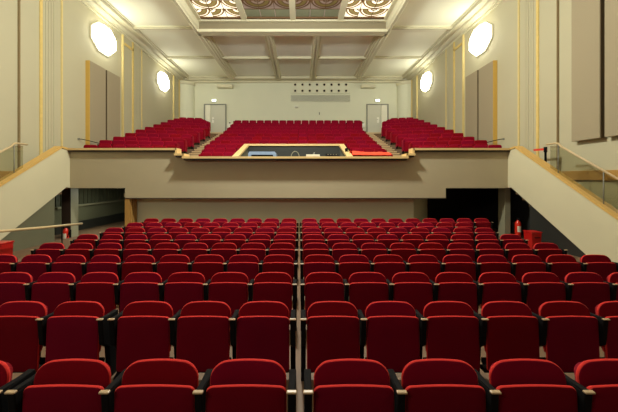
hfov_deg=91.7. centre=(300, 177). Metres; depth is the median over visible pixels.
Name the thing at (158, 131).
seat
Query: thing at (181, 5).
trim
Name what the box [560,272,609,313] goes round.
seat
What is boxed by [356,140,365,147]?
seat
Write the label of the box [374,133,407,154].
floor
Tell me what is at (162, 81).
wall lamp
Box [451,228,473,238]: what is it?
seat
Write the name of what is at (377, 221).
seat
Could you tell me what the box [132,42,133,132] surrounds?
trim
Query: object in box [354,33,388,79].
trim
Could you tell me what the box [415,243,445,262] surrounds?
seat
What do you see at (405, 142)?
seat
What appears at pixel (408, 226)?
seat
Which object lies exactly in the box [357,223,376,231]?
seat
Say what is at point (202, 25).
trim
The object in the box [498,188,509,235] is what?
pillar
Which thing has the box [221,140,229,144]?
seat
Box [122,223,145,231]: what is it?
seat
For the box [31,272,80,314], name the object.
seat
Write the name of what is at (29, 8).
pilaster
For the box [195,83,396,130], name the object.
wall
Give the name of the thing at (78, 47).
wall
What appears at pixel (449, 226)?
seat
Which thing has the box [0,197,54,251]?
wall
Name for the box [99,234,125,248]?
seat
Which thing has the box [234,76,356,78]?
trim
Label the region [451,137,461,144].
seat
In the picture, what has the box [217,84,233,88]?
trim
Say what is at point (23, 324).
seat
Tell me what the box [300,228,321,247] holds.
seat
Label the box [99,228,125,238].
seat
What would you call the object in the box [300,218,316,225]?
seat
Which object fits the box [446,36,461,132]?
trim
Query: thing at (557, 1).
trim
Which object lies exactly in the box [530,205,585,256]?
wall
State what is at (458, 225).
seat
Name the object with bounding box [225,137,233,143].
seat
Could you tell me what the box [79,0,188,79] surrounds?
trim
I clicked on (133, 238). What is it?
seat
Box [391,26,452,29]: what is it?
trim
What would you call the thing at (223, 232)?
seat
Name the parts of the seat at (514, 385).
panel, armrest, backrest, seat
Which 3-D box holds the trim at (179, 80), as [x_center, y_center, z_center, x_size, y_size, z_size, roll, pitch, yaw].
[-8.490,-3.565,20.850,0.100,6.530,0.100,0,0,0]
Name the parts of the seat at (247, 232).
seat, backrest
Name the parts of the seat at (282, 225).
seat, backrest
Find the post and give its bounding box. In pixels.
[533,147,546,161]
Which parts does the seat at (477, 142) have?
backrest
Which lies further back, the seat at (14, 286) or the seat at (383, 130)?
the seat at (383, 130)
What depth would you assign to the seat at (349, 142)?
14.47 m
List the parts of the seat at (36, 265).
seat, backrest, panel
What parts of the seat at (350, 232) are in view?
backrest, seat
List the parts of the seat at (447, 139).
backrest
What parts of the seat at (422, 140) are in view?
backrest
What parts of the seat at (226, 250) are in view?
seat, backrest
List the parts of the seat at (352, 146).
backrest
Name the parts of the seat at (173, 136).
backrest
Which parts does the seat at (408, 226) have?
backrest, seat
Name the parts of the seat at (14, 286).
seat, backrest, panel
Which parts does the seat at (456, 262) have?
panel, backrest, seat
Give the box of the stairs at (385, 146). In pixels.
[366,132,400,155]
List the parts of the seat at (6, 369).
backrest, armrest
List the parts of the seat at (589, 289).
panel, backrest, seat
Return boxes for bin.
[0,241,13,254]
[523,230,542,248]
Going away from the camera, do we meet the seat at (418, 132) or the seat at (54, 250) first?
the seat at (54, 250)
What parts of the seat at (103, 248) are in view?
seat, backrest, panel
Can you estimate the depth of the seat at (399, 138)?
13.98 m
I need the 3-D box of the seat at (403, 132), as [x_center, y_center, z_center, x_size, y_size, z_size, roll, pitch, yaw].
[5.211,-1.974,14.799,0.470,0.720,0.220,0,0,11]
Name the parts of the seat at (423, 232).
backrest, seat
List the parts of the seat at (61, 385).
armrest, panel, seat, backrest, armrest, panel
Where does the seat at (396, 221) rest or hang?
on the floor at (19, 254)
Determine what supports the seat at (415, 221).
on the floor at (19, 254)
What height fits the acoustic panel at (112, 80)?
3.710 m
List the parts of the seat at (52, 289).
seat, backrest, panel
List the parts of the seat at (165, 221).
seat, backrest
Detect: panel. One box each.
[85,60,105,144]
[106,70,119,140]
[291,83,349,93]
[465,70,478,139]
[479,60,496,144]
[572,0,606,141]
[605,0,617,136]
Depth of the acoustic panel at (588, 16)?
7.93 m
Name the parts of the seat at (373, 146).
backrest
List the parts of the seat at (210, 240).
seat, backrest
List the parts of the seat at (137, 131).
backrest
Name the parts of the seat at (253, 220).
backrest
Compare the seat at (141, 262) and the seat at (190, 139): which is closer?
the seat at (141, 262)
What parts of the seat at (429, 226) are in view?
backrest, seat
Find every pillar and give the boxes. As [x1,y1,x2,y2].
[62,188,77,236]
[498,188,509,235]
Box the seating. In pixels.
[161,117,430,136]
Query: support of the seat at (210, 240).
on the floor at (19, 254)
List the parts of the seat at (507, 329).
panel, armrest, backrest, seat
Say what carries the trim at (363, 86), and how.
attached to the wall at (204, 92)
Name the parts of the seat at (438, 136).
backrest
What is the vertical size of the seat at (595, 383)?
0.700 m
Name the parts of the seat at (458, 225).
backrest, seat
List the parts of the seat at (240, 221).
backrest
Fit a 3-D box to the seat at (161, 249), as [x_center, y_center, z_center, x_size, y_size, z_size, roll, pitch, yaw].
[-2.485,1.571,5.632,0.538,0.700,0.266,0,0,0]
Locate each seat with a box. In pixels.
[0,254,20,273]
[0,272,36,305]
[0,301,53,372]
[0,361,35,411]
[4,359,125,411]
[16,254,55,281]
[30,243,65,261]
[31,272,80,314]
[45,301,117,375]
[51,254,89,281]
[65,243,96,261]
[69,234,100,248]
[76,272,123,314]
[83,145,96,147]
[87,254,124,280]
[94,243,125,261]
[97,140,111,147]
[98,145,111,147]
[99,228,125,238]
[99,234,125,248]
[107,301,180,379]
[111,137,124,143]
[111,140,124,147]
[113,145,125,147]
[114,359,212,411]
[120,272,167,311]
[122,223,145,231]
[122,254,159,280]
[123,133,135,138]
[123,243,153,261]
[124,141,137,147]
[124,228,146,238]
[124,234,150,248]
[125,137,136,144]
[135,130,145,136]
[137,133,146,140]
[138,137,148,144]
[138,141,150,147]
[140,218,159,226]
[144,223,164,231]
[146,130,155,136]
[146,228,168,239]
[148,134,158,140]
[149,234,174,248]
[150,138,160,144]
[151,141,163,146]
[152,243,182,261]
[155,127,163,132]
[156,130,166,133]
[157,254,193,281]
[158,134,169,140]
[160,218,177,226]
[162,138,172,145]
[163,141,179,148]
[164,223,183,231]
[164,272,210,315]
[168,130,176,134]
[168,228,190,239]
[169,134,180,141]
[172,125,180,130]
[174,138,186,153]
[174,234,199,248]
[175,128,183,133]
[176,301,238,372]
[178,131,187,134]
[178,218,194,226]
[181,134,193,148]
[181,243,211,261]
[183,223,202,231]
[188,131,199,144]
[190,228,211,239]
[192,254,228,282]
[194,128,204,141]
[195,218,211,226]
[198,153,211,155]
[199,234,224,248]
[200,126,209,137]
[202,148,213,153]
[202,223,221,231]
[204,144,215,149]
[206,359,296,411]
[209,272,253,316]
[210,140,220,144]
[211,243,240,262]
[212,153,222,155]
[212,218,229,226]
[212,228,233,239]
[213,148,224,155]
[215,137,224,140]
[215,144,225,148]
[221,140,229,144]
[222,223,240,231]
[224,148,235,152]
[224,153,234,155]
[224,234,248,248]
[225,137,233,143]
[225,144,235,148]
[227,254,262,283]
[230,218,246,226]
[231,140,239,147]
[233,228,255,239]
[236,144,243,151]
[236,301,295,372]
[240,140,249,143]
[240,243,268,262]
[241,223,260,231]
[247,218,263,226]
[248,234,273,249]
[250,140,258,143]
[253,137,261,143]
[253,272,296,329]
[255,228,276,238]
[260,140,268,143]
[260,223,278,232]
[263,254,297,295]
[264,218,280,226]
[269,140,278,143]
[269,243,297,280]
[273,234,297,250]
[277,228,297,247]
[279,140,287,143]
[279,223,297,231]
[280,137,288,143]
[282,218,298,231]
[289,140,297,143]
[298,140,307,143]
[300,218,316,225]
[300,223,318,232]
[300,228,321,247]
[300,234,324,247]
[300,243,328,276]
[300,254,334,300]
[300,272,343,324]
[300,301,359,380]
[303,359,393,411]
[307,134,315,139]
[308,140,316,143]
[316,137,325,143]
[317,218,333,225]
[318,140,326,143]
[319,223,337,232]
[321,228,342,245]
[324,234,349,249]
[327,140,336,143]
[329,243,357,262]
[334,218,351,225]
[334,254,369,283]
[337,140,345,145]
[338,223,357,232]
[343,228,364,239]
[343,272,387,316]
[344,137,352,143]
[346,140,355,149]
[349,144,358,150]
[349,234,374,248]
[352,218,368,226]
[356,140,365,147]
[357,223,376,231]
[357,243,386,261]
[357,301,419,372]
[359,134,368,137]
[360,144,369,149]
[362,137,372,140]
[363,148,373,151]
[364,228,386,239]
[366,140,376,144]
[369,218,385,226]
[369,254,404,282]
[370,144,381,148]
[374,148,386,151]
[374,234,398,248]
[376,223,395,231]
[381,126,390,137]
[386,128,395,141]
[386,218,403,226]
[386,228,407,238]
[386,243,416,262]
[386,272,432,314]
[387,359,485,411]
[390,131,400,144]
[395,223,414,231]
[396,128,405,133]
[396,134,407,148]
[398,234,423,248]
[402,131,411,134]
[402,138,414,153]
[403,254,440,281]
[404,218,420,226]
[407,228,429,239]
[408,134,417,138]
[408,141,422,152]
[412,130,421,137]
[415,138,425,144]
[415,223,434,231]
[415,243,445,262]
[415,301,479,370]
[419,134,429,140]
[421,218,437,226]
[423,130,432,136]
[423,141,434,146]
[423,234,448,248]
[427,138,437,144]
[429,228,451,239]
[429,272,476,312]
[430,134,440,140]
[433,130,442,133]
[434,223,453,231]
[435,141,447,147]
[436,127,444,132]
[438,218,455,226]
[438,254,475,280]
[439,137,449,144]
[441,133,451,140]
[444,130,453,136]
[444,243,474,261]
[448,141,460,147]
[448,234,473,248]
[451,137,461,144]
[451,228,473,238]
[453,133,463,140]
[453,223,475,231]
[456,218,472,225]
[460,145,472,147]
[461,140,473,147]
[463,137,474,144]
[472,234,498,248]
[472,243,503,261]
[473,218,493,229]
[473,228,498,238]
[473,254,510,280]
[473,272,520,314]
[473,301,539,372]
[474,140,487,147]
[474,145,486,147]
[474,359,577,411]
[488,145,501,147]
[497,234,528,248]
[501,243,532,261]
[507,254,545,281]
[516,272,565,314]
[531,243,567,261]
[532,301,599,372]
[542,254,580,281]
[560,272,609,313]
[565,359,617,411]
[577,254,617,281]
[590,301,617,358]
[604,272,617,300]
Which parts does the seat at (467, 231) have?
backrest, seat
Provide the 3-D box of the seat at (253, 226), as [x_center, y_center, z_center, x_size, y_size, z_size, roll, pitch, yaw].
[-1.417,1.611,8.469,0.538,0.700,0.266,0,0,0]
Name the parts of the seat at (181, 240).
seat, backrest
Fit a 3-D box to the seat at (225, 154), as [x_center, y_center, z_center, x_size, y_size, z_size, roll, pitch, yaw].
[-2.879,-0.652,11.990,0.464,0.720,0.220,0,0,0]
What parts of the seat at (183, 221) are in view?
backrest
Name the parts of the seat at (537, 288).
panel, backrest, seat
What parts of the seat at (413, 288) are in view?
panel, backrest, seat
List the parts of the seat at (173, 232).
seat, backrest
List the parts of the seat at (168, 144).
backrest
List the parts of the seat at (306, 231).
backrest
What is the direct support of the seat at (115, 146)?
on the floor at (189, 150)
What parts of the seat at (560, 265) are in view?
panel, backrest, seat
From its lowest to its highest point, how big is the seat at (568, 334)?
0.700 m
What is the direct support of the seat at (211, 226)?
on the floor at (19, 254)
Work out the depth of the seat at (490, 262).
4.60 m
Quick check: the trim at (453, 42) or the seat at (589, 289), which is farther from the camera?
the trim at (453, 42)
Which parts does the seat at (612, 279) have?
panel, backrest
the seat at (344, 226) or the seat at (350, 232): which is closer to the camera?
the seat at (350, 232)
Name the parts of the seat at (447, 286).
panel, backrest, seat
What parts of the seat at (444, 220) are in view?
backrest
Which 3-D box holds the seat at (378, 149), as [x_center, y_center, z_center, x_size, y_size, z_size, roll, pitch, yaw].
[3.386,-0.906,12.960,0.518,0.720,0.540,0,0,0]
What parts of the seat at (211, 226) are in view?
seat, backrest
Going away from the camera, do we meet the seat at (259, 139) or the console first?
the console
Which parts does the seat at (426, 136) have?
backrest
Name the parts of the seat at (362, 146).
backrest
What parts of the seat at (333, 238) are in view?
backrest, seat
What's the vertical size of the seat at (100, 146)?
0.720 m
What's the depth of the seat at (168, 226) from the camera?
8.45 m
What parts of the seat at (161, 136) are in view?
backrest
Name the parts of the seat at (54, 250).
seat, backrest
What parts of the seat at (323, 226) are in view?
seat, backrest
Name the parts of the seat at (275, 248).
seat, backrest, panel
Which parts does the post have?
post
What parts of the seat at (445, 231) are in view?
backrest, seat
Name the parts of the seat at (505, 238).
backrest, seat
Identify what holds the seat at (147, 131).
on the floor at (189, 150)
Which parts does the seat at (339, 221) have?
backrest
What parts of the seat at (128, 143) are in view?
backrest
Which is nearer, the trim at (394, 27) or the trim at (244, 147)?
the trim at (244, 147)
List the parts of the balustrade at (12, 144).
handrail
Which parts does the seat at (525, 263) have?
panel, backrest, seat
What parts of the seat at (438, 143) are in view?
backrest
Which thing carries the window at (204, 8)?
attached to the trim at (243, 18)
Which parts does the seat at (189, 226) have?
seat, backrest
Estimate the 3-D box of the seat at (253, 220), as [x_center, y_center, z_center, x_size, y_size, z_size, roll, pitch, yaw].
[-1.421,1.620,9.414,0.538,0.700,0.266,0,0,0]
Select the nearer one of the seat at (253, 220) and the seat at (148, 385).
the seat at (148, 385)
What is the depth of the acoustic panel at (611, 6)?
7.35 m
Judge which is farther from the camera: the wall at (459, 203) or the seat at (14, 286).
the wall at (459, 203)
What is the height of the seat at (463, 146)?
0.720 m
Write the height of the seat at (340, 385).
0.700 m
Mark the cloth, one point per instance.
(354, 153)
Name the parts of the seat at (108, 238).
seat, backrest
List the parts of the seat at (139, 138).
backrest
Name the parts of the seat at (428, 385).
panel, armrest, backrest, seat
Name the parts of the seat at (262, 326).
seat, backrest, armrest, panel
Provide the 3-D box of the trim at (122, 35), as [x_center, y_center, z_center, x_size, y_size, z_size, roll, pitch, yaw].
[-8.495,-3.565,14.300,0.090,6.530,0.060,0,0,0]
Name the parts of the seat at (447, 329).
panel, armrest, backrest, seat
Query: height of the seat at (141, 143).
0.720 m
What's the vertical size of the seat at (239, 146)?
0.720 m
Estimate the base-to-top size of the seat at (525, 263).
0.700 m
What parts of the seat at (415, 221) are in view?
backrest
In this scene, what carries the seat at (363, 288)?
on the floor at (19, 254)
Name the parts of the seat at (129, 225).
seat, backrest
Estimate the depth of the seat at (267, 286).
3.65 m
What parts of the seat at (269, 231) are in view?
seat, backrest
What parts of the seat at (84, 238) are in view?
seat, backrest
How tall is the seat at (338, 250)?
0.700 m
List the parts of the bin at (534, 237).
lid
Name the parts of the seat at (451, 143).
backrest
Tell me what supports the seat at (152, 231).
on the floor at (19, 254)
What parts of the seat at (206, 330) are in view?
seat, backrest, armrest, panel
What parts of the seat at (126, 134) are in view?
backrest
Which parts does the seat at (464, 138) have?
backrest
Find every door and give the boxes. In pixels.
[204,104,225,131]
[366,104,388,131]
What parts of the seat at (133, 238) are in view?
seat, backrest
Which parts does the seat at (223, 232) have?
seat, backrest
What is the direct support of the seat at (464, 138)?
on the floor at (393, 146)
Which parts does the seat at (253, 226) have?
seat, backrest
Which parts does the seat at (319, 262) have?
panel, backrest, seat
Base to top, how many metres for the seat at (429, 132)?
0.720 m
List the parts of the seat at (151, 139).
backrest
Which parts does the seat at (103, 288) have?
seat, backrest, panel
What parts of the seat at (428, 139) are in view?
backrest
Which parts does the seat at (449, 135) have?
backrest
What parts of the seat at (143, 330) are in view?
armrest, panel, seat, backrest, armrest, panel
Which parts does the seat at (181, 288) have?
seat, backrest, panel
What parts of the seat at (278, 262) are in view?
backrest, seat, panel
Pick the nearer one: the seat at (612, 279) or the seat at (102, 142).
the seat at (612, 279)
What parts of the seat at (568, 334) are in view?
panel, armrest, backrest, seat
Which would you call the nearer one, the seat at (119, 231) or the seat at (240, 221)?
the seat at (119, 231)
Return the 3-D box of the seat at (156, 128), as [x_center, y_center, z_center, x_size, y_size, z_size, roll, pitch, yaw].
[-7.252,-2.246,15.370,0.470,0.720,0.220,0,0,-11]
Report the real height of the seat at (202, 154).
0.720 m
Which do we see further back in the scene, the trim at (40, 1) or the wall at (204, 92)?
the wall at (204, 92)
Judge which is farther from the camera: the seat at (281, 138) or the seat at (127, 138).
the seat at (281, 138)
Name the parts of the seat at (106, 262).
seat, backrest, panel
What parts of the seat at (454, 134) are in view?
backrest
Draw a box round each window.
[190,0,239,16]
[241,0,289,16]
[295,0,341,16]
[344,0,392,16]
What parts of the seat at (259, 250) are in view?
seat, backrest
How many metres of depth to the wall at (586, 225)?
7.70 m
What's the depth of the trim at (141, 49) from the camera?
15.92 m
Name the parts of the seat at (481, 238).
backrest, seat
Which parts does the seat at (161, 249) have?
seat, backrest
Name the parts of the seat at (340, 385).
panel, armrest, backrest, seat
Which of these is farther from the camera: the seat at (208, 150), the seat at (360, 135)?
the seat at (360, 135)
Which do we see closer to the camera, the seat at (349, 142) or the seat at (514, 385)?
the seat at (514, 385)
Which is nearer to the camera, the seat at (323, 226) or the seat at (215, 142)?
the seat at (323, 226)
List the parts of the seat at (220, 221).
backrest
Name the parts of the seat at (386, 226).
backrest, seat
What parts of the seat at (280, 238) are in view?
seat, backrest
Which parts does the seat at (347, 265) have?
panel, backrest, seat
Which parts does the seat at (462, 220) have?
backrest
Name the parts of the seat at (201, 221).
backrest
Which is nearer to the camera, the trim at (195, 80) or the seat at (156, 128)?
the seat at (156, 128)
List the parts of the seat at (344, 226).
backrest, seat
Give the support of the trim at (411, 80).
attached to the wall at (503, 48)
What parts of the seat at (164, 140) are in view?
backrest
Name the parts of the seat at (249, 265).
seat, backrest, panel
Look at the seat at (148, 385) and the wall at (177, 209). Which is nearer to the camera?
the seat at (148, 385)
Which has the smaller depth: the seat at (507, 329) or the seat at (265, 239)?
the seat at (507, 329)
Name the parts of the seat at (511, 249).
panel, backrest, seat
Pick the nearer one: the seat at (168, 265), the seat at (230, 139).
the seat at (168, 265)
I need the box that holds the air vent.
[291,95,349,101]
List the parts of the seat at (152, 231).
seat, backrest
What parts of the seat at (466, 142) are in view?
backrest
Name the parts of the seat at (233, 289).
seat, backrest, panel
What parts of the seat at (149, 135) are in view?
backrest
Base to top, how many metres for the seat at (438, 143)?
0.720 m
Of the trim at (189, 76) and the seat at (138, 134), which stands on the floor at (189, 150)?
the seat at (138, 134)
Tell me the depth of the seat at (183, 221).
9.40 m
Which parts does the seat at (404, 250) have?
backrest, seat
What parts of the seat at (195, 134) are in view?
seat, backrest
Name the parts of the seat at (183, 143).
seat, backrest, panel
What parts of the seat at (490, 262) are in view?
panel, backrest, seat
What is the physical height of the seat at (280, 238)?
0.700 m
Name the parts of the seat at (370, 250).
backrest, seat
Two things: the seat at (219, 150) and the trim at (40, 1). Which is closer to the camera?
the trim at (40, 1)
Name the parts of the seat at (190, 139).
backrest, seat, panel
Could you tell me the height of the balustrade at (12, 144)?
2.446 m
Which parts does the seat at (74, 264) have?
seat, backrest, panel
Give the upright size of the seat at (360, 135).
0.720 m
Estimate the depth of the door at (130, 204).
9.84 m
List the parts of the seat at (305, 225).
seat, backrest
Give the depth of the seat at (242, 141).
14.48 m
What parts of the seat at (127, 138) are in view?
backrest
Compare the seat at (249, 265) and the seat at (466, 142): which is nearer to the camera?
the seat at (249, 265)
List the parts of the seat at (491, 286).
panel, backrest, seat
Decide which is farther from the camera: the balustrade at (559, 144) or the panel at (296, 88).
the panel at (296, 88)
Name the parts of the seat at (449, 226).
backrest, seat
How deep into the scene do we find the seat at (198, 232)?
7.50 m
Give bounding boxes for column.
[180,80,194,118]
[396,80,410,118]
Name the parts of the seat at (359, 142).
backrest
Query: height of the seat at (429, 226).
0.700 m
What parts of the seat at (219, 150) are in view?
backrest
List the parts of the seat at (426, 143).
backrest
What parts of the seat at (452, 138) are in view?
backrest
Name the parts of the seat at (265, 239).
seat, backrest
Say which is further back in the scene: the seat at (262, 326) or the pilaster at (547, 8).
the pilaster at (547, 8)
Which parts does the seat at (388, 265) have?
panel, backrest, seat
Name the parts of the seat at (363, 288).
panel, backrest, seat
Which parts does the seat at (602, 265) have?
panel, backrest, seat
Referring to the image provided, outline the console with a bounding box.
[248,152,276,155]
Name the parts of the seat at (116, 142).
backrest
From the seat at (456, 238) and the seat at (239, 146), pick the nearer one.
the seat at (456, 238)
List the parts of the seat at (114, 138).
backrest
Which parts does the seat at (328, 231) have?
seat, backrest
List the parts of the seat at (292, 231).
backrest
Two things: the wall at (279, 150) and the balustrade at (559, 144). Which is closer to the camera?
the balustrade at (559, 144)
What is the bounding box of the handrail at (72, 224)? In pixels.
[0,223,82,243]
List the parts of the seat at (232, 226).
seat, backrest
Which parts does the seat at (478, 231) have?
backrest, seat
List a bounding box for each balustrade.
[0,142,27,172]
[546,142,617,203]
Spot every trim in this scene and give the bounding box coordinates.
[0,146,67,186]
[17,0,20,167]
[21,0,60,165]
[39,0,42,154]
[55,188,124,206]
[55,199,124,208]
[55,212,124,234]
[61,0,62,145]
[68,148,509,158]
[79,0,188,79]
[121,34,123,136]
[124,36,140,136]
[125,198,445,198]
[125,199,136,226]
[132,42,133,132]
[133,26,192,29]
[141,49,141,129]
[166,56,213,58]
[172,0,198,32]
[173,75,173,119]
[174,76,178,117]
[179,80,179,117]
[184,78,406,82]
[185,0,397,21]
[188,76,227,77]
[196,33,236,79]
[197,29,386,35]
[199,22,385,28]
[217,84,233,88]
[223,56,365,59]
[233,144,352,155]
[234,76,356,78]
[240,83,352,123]
[265,36,280,79]
[310,36,320,79]
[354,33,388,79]
[360,84,374,88]
[362,76,402,77]
[374,56,422,58]
[386,0,408,32]
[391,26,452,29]
[402,0,502,79]
[411,80,411,116]
[412,77,415,117]
[416,75,417,117]
[445,50,445,129]
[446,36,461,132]
[453,42,454,132]
[462,34,464,136]
[510,146,617,219]
[518,0,519,145]
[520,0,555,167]
[536,0,538,156]
[556,0,558,167]
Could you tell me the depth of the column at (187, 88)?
21.12 m
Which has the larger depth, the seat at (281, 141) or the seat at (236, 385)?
the seat at (281, 141)
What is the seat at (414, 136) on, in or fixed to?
on the floor at (393, 146)
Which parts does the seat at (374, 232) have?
backrest, seat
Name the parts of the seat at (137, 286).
seat, backrest, panel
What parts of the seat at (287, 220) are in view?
backrest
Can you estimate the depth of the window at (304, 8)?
13.07 m
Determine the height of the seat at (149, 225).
0.700 m
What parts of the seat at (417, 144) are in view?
backrest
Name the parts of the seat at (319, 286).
panel, backrest, seat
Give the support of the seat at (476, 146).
on the floor at (393, 146)
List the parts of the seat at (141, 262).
seat, backrest, panel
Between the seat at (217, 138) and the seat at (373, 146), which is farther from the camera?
the seat at (217, 138)
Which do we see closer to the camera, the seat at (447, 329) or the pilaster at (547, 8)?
the seat at (447, 329)
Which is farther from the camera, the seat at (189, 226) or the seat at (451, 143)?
the seat at (451, 143)
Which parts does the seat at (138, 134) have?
backrest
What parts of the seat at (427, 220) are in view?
backrest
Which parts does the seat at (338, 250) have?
backrest, seat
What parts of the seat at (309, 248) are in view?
panel, backrest, seat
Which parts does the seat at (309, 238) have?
backrest, seat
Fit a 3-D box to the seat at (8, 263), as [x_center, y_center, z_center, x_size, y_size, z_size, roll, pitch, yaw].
[-4.672,1.552,4.686,0.600,0.700,0.266,0,0,0]
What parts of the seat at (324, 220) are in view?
backrest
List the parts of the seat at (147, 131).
backrest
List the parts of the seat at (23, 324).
seat, backrest, armrest, panel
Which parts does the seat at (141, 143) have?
backrest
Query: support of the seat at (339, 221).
on the floor at (19, 254)
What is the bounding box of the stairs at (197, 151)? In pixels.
[189,132,222,155]
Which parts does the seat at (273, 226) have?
seat, backrest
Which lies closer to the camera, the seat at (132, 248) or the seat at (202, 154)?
the seat at (132, 248)
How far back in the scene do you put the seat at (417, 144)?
12.28 m
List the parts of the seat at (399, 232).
backrest, seat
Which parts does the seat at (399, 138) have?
seat, backrest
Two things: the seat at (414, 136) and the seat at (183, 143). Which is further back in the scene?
the seat at (414, 136)
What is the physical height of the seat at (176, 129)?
0.720 m
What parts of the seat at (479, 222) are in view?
backrest, seat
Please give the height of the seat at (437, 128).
0.720 m
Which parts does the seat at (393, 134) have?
seat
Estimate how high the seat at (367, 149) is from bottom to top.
0.720 m
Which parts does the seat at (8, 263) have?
seat, backrest, panel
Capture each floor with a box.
[12,221,603,411]
[181,133,217,153]
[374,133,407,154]
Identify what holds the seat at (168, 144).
on the floor at (189, 150)
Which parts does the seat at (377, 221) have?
backrest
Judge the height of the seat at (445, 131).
0.720 m
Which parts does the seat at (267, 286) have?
seat, backrest, panel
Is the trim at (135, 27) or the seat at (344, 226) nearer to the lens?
the seat at (344, 226)
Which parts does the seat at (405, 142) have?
seat, backrest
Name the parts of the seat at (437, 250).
backrest, seat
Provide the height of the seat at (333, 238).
0.700 m
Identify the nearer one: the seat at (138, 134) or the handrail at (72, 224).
the handrail at (72, 224)
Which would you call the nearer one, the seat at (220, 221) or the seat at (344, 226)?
the seat at (344, 226)
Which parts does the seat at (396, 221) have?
backrest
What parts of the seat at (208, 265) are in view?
seat, backrest, panel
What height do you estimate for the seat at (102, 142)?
0.720 m
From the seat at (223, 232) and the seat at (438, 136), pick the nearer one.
the seat at (223, 232)
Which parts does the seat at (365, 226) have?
backrest, seat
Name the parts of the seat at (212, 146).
backrest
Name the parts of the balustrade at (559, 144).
handrail, post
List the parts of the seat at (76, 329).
seat, backrest, armrest, panel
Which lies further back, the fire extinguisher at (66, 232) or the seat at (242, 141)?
the seat at (242, 141)
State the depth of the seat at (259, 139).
15.31 m
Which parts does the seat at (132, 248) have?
seat, backrest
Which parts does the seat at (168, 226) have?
seat, backrest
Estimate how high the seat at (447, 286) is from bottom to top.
0.700 m
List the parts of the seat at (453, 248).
backrest, seat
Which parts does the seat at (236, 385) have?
seat, backrest, armrest, panel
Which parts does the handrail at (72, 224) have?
handrail, post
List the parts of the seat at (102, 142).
backrest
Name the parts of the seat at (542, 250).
backrest, seat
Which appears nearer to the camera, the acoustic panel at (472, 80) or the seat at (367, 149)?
the seat at (367, 149)
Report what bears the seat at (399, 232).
on the floor at (19, 254)
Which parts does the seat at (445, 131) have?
backrest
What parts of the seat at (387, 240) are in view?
backrest, seat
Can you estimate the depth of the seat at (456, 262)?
4.60 m
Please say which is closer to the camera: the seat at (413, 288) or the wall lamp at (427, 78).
the seat at (413, 288)
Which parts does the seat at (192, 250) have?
seat, backrest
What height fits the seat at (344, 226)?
0.700 m
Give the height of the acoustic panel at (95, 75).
3.710 m
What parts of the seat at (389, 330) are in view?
panel, armrest, backrest, seat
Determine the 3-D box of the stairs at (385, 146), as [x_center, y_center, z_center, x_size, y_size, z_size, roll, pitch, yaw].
[5.610,-1.480,15.819,3.900,3.520,11.562,0,0,0]
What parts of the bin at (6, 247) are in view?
lid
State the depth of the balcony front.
9.80 m
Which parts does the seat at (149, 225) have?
seat, backrest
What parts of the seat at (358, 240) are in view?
backrest, seat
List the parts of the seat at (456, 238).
backrest, seat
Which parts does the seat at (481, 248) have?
panel, backrest, seat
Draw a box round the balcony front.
[70,152,507,197]
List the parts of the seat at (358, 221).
backrest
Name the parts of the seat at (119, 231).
seat, backrest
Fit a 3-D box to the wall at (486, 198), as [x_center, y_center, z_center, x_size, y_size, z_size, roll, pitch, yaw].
[7.765,1.365,11.550,0.030,2.130,3.500,0,0,0]
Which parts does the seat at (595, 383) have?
panel, armrest, backrest, seat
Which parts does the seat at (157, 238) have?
seat, backrest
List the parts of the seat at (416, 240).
backrest, seat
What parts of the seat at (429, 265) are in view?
panel, backrest, seat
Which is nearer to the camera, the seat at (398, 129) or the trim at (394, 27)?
the trim at (394, 27)
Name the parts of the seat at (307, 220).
backrest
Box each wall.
[0,0,172,224]
[0,149,69,239]
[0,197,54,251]
[137,199,426,235]
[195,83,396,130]
[241,148,247,155]
[248,146,339,155]
[418,0,617,209]
[427,188,475,221]
[476,188,529,234]
[508,149,617,262]
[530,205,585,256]
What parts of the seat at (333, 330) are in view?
panel, armrest, backrest, seat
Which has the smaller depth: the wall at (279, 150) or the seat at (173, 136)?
the wall at (279, 150)
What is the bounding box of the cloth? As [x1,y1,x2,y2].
[350,151,390,155]
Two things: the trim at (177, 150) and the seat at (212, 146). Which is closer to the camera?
the trim at (177, 150)
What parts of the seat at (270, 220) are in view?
backrest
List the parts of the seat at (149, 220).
backrest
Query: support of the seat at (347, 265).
on the floor at (19, 254)
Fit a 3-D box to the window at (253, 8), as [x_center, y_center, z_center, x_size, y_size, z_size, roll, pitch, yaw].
[-1.495,-7.410,8.375,2.030,0.060,10.750,0,0,0]
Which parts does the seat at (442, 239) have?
backrest, seat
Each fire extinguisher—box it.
[63,226,70,238]
[512,218,522,235]
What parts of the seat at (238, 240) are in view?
seat, backrest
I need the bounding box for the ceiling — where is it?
[107,0,475,75]
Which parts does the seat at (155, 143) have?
backrest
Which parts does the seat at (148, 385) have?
seat, backrest, armrest, panel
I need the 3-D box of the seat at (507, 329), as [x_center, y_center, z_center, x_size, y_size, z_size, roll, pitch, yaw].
[1.881,1.508,2.796,0.538,0.700,0.266,0,0,0]
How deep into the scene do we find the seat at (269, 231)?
7.49 m
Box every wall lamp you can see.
[90,21,115,56]
[156,71,168,92]
[421,71,432,92]
[469,21,492,56]
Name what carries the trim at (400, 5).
attached to the ceiling
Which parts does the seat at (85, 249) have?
seat, backrest, panel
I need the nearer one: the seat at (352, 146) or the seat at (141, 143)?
the seat at (141, 143)
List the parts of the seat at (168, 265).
seat, backrest, panel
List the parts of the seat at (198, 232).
seat, backrest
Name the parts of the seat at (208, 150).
backrest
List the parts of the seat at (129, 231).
seat, backrest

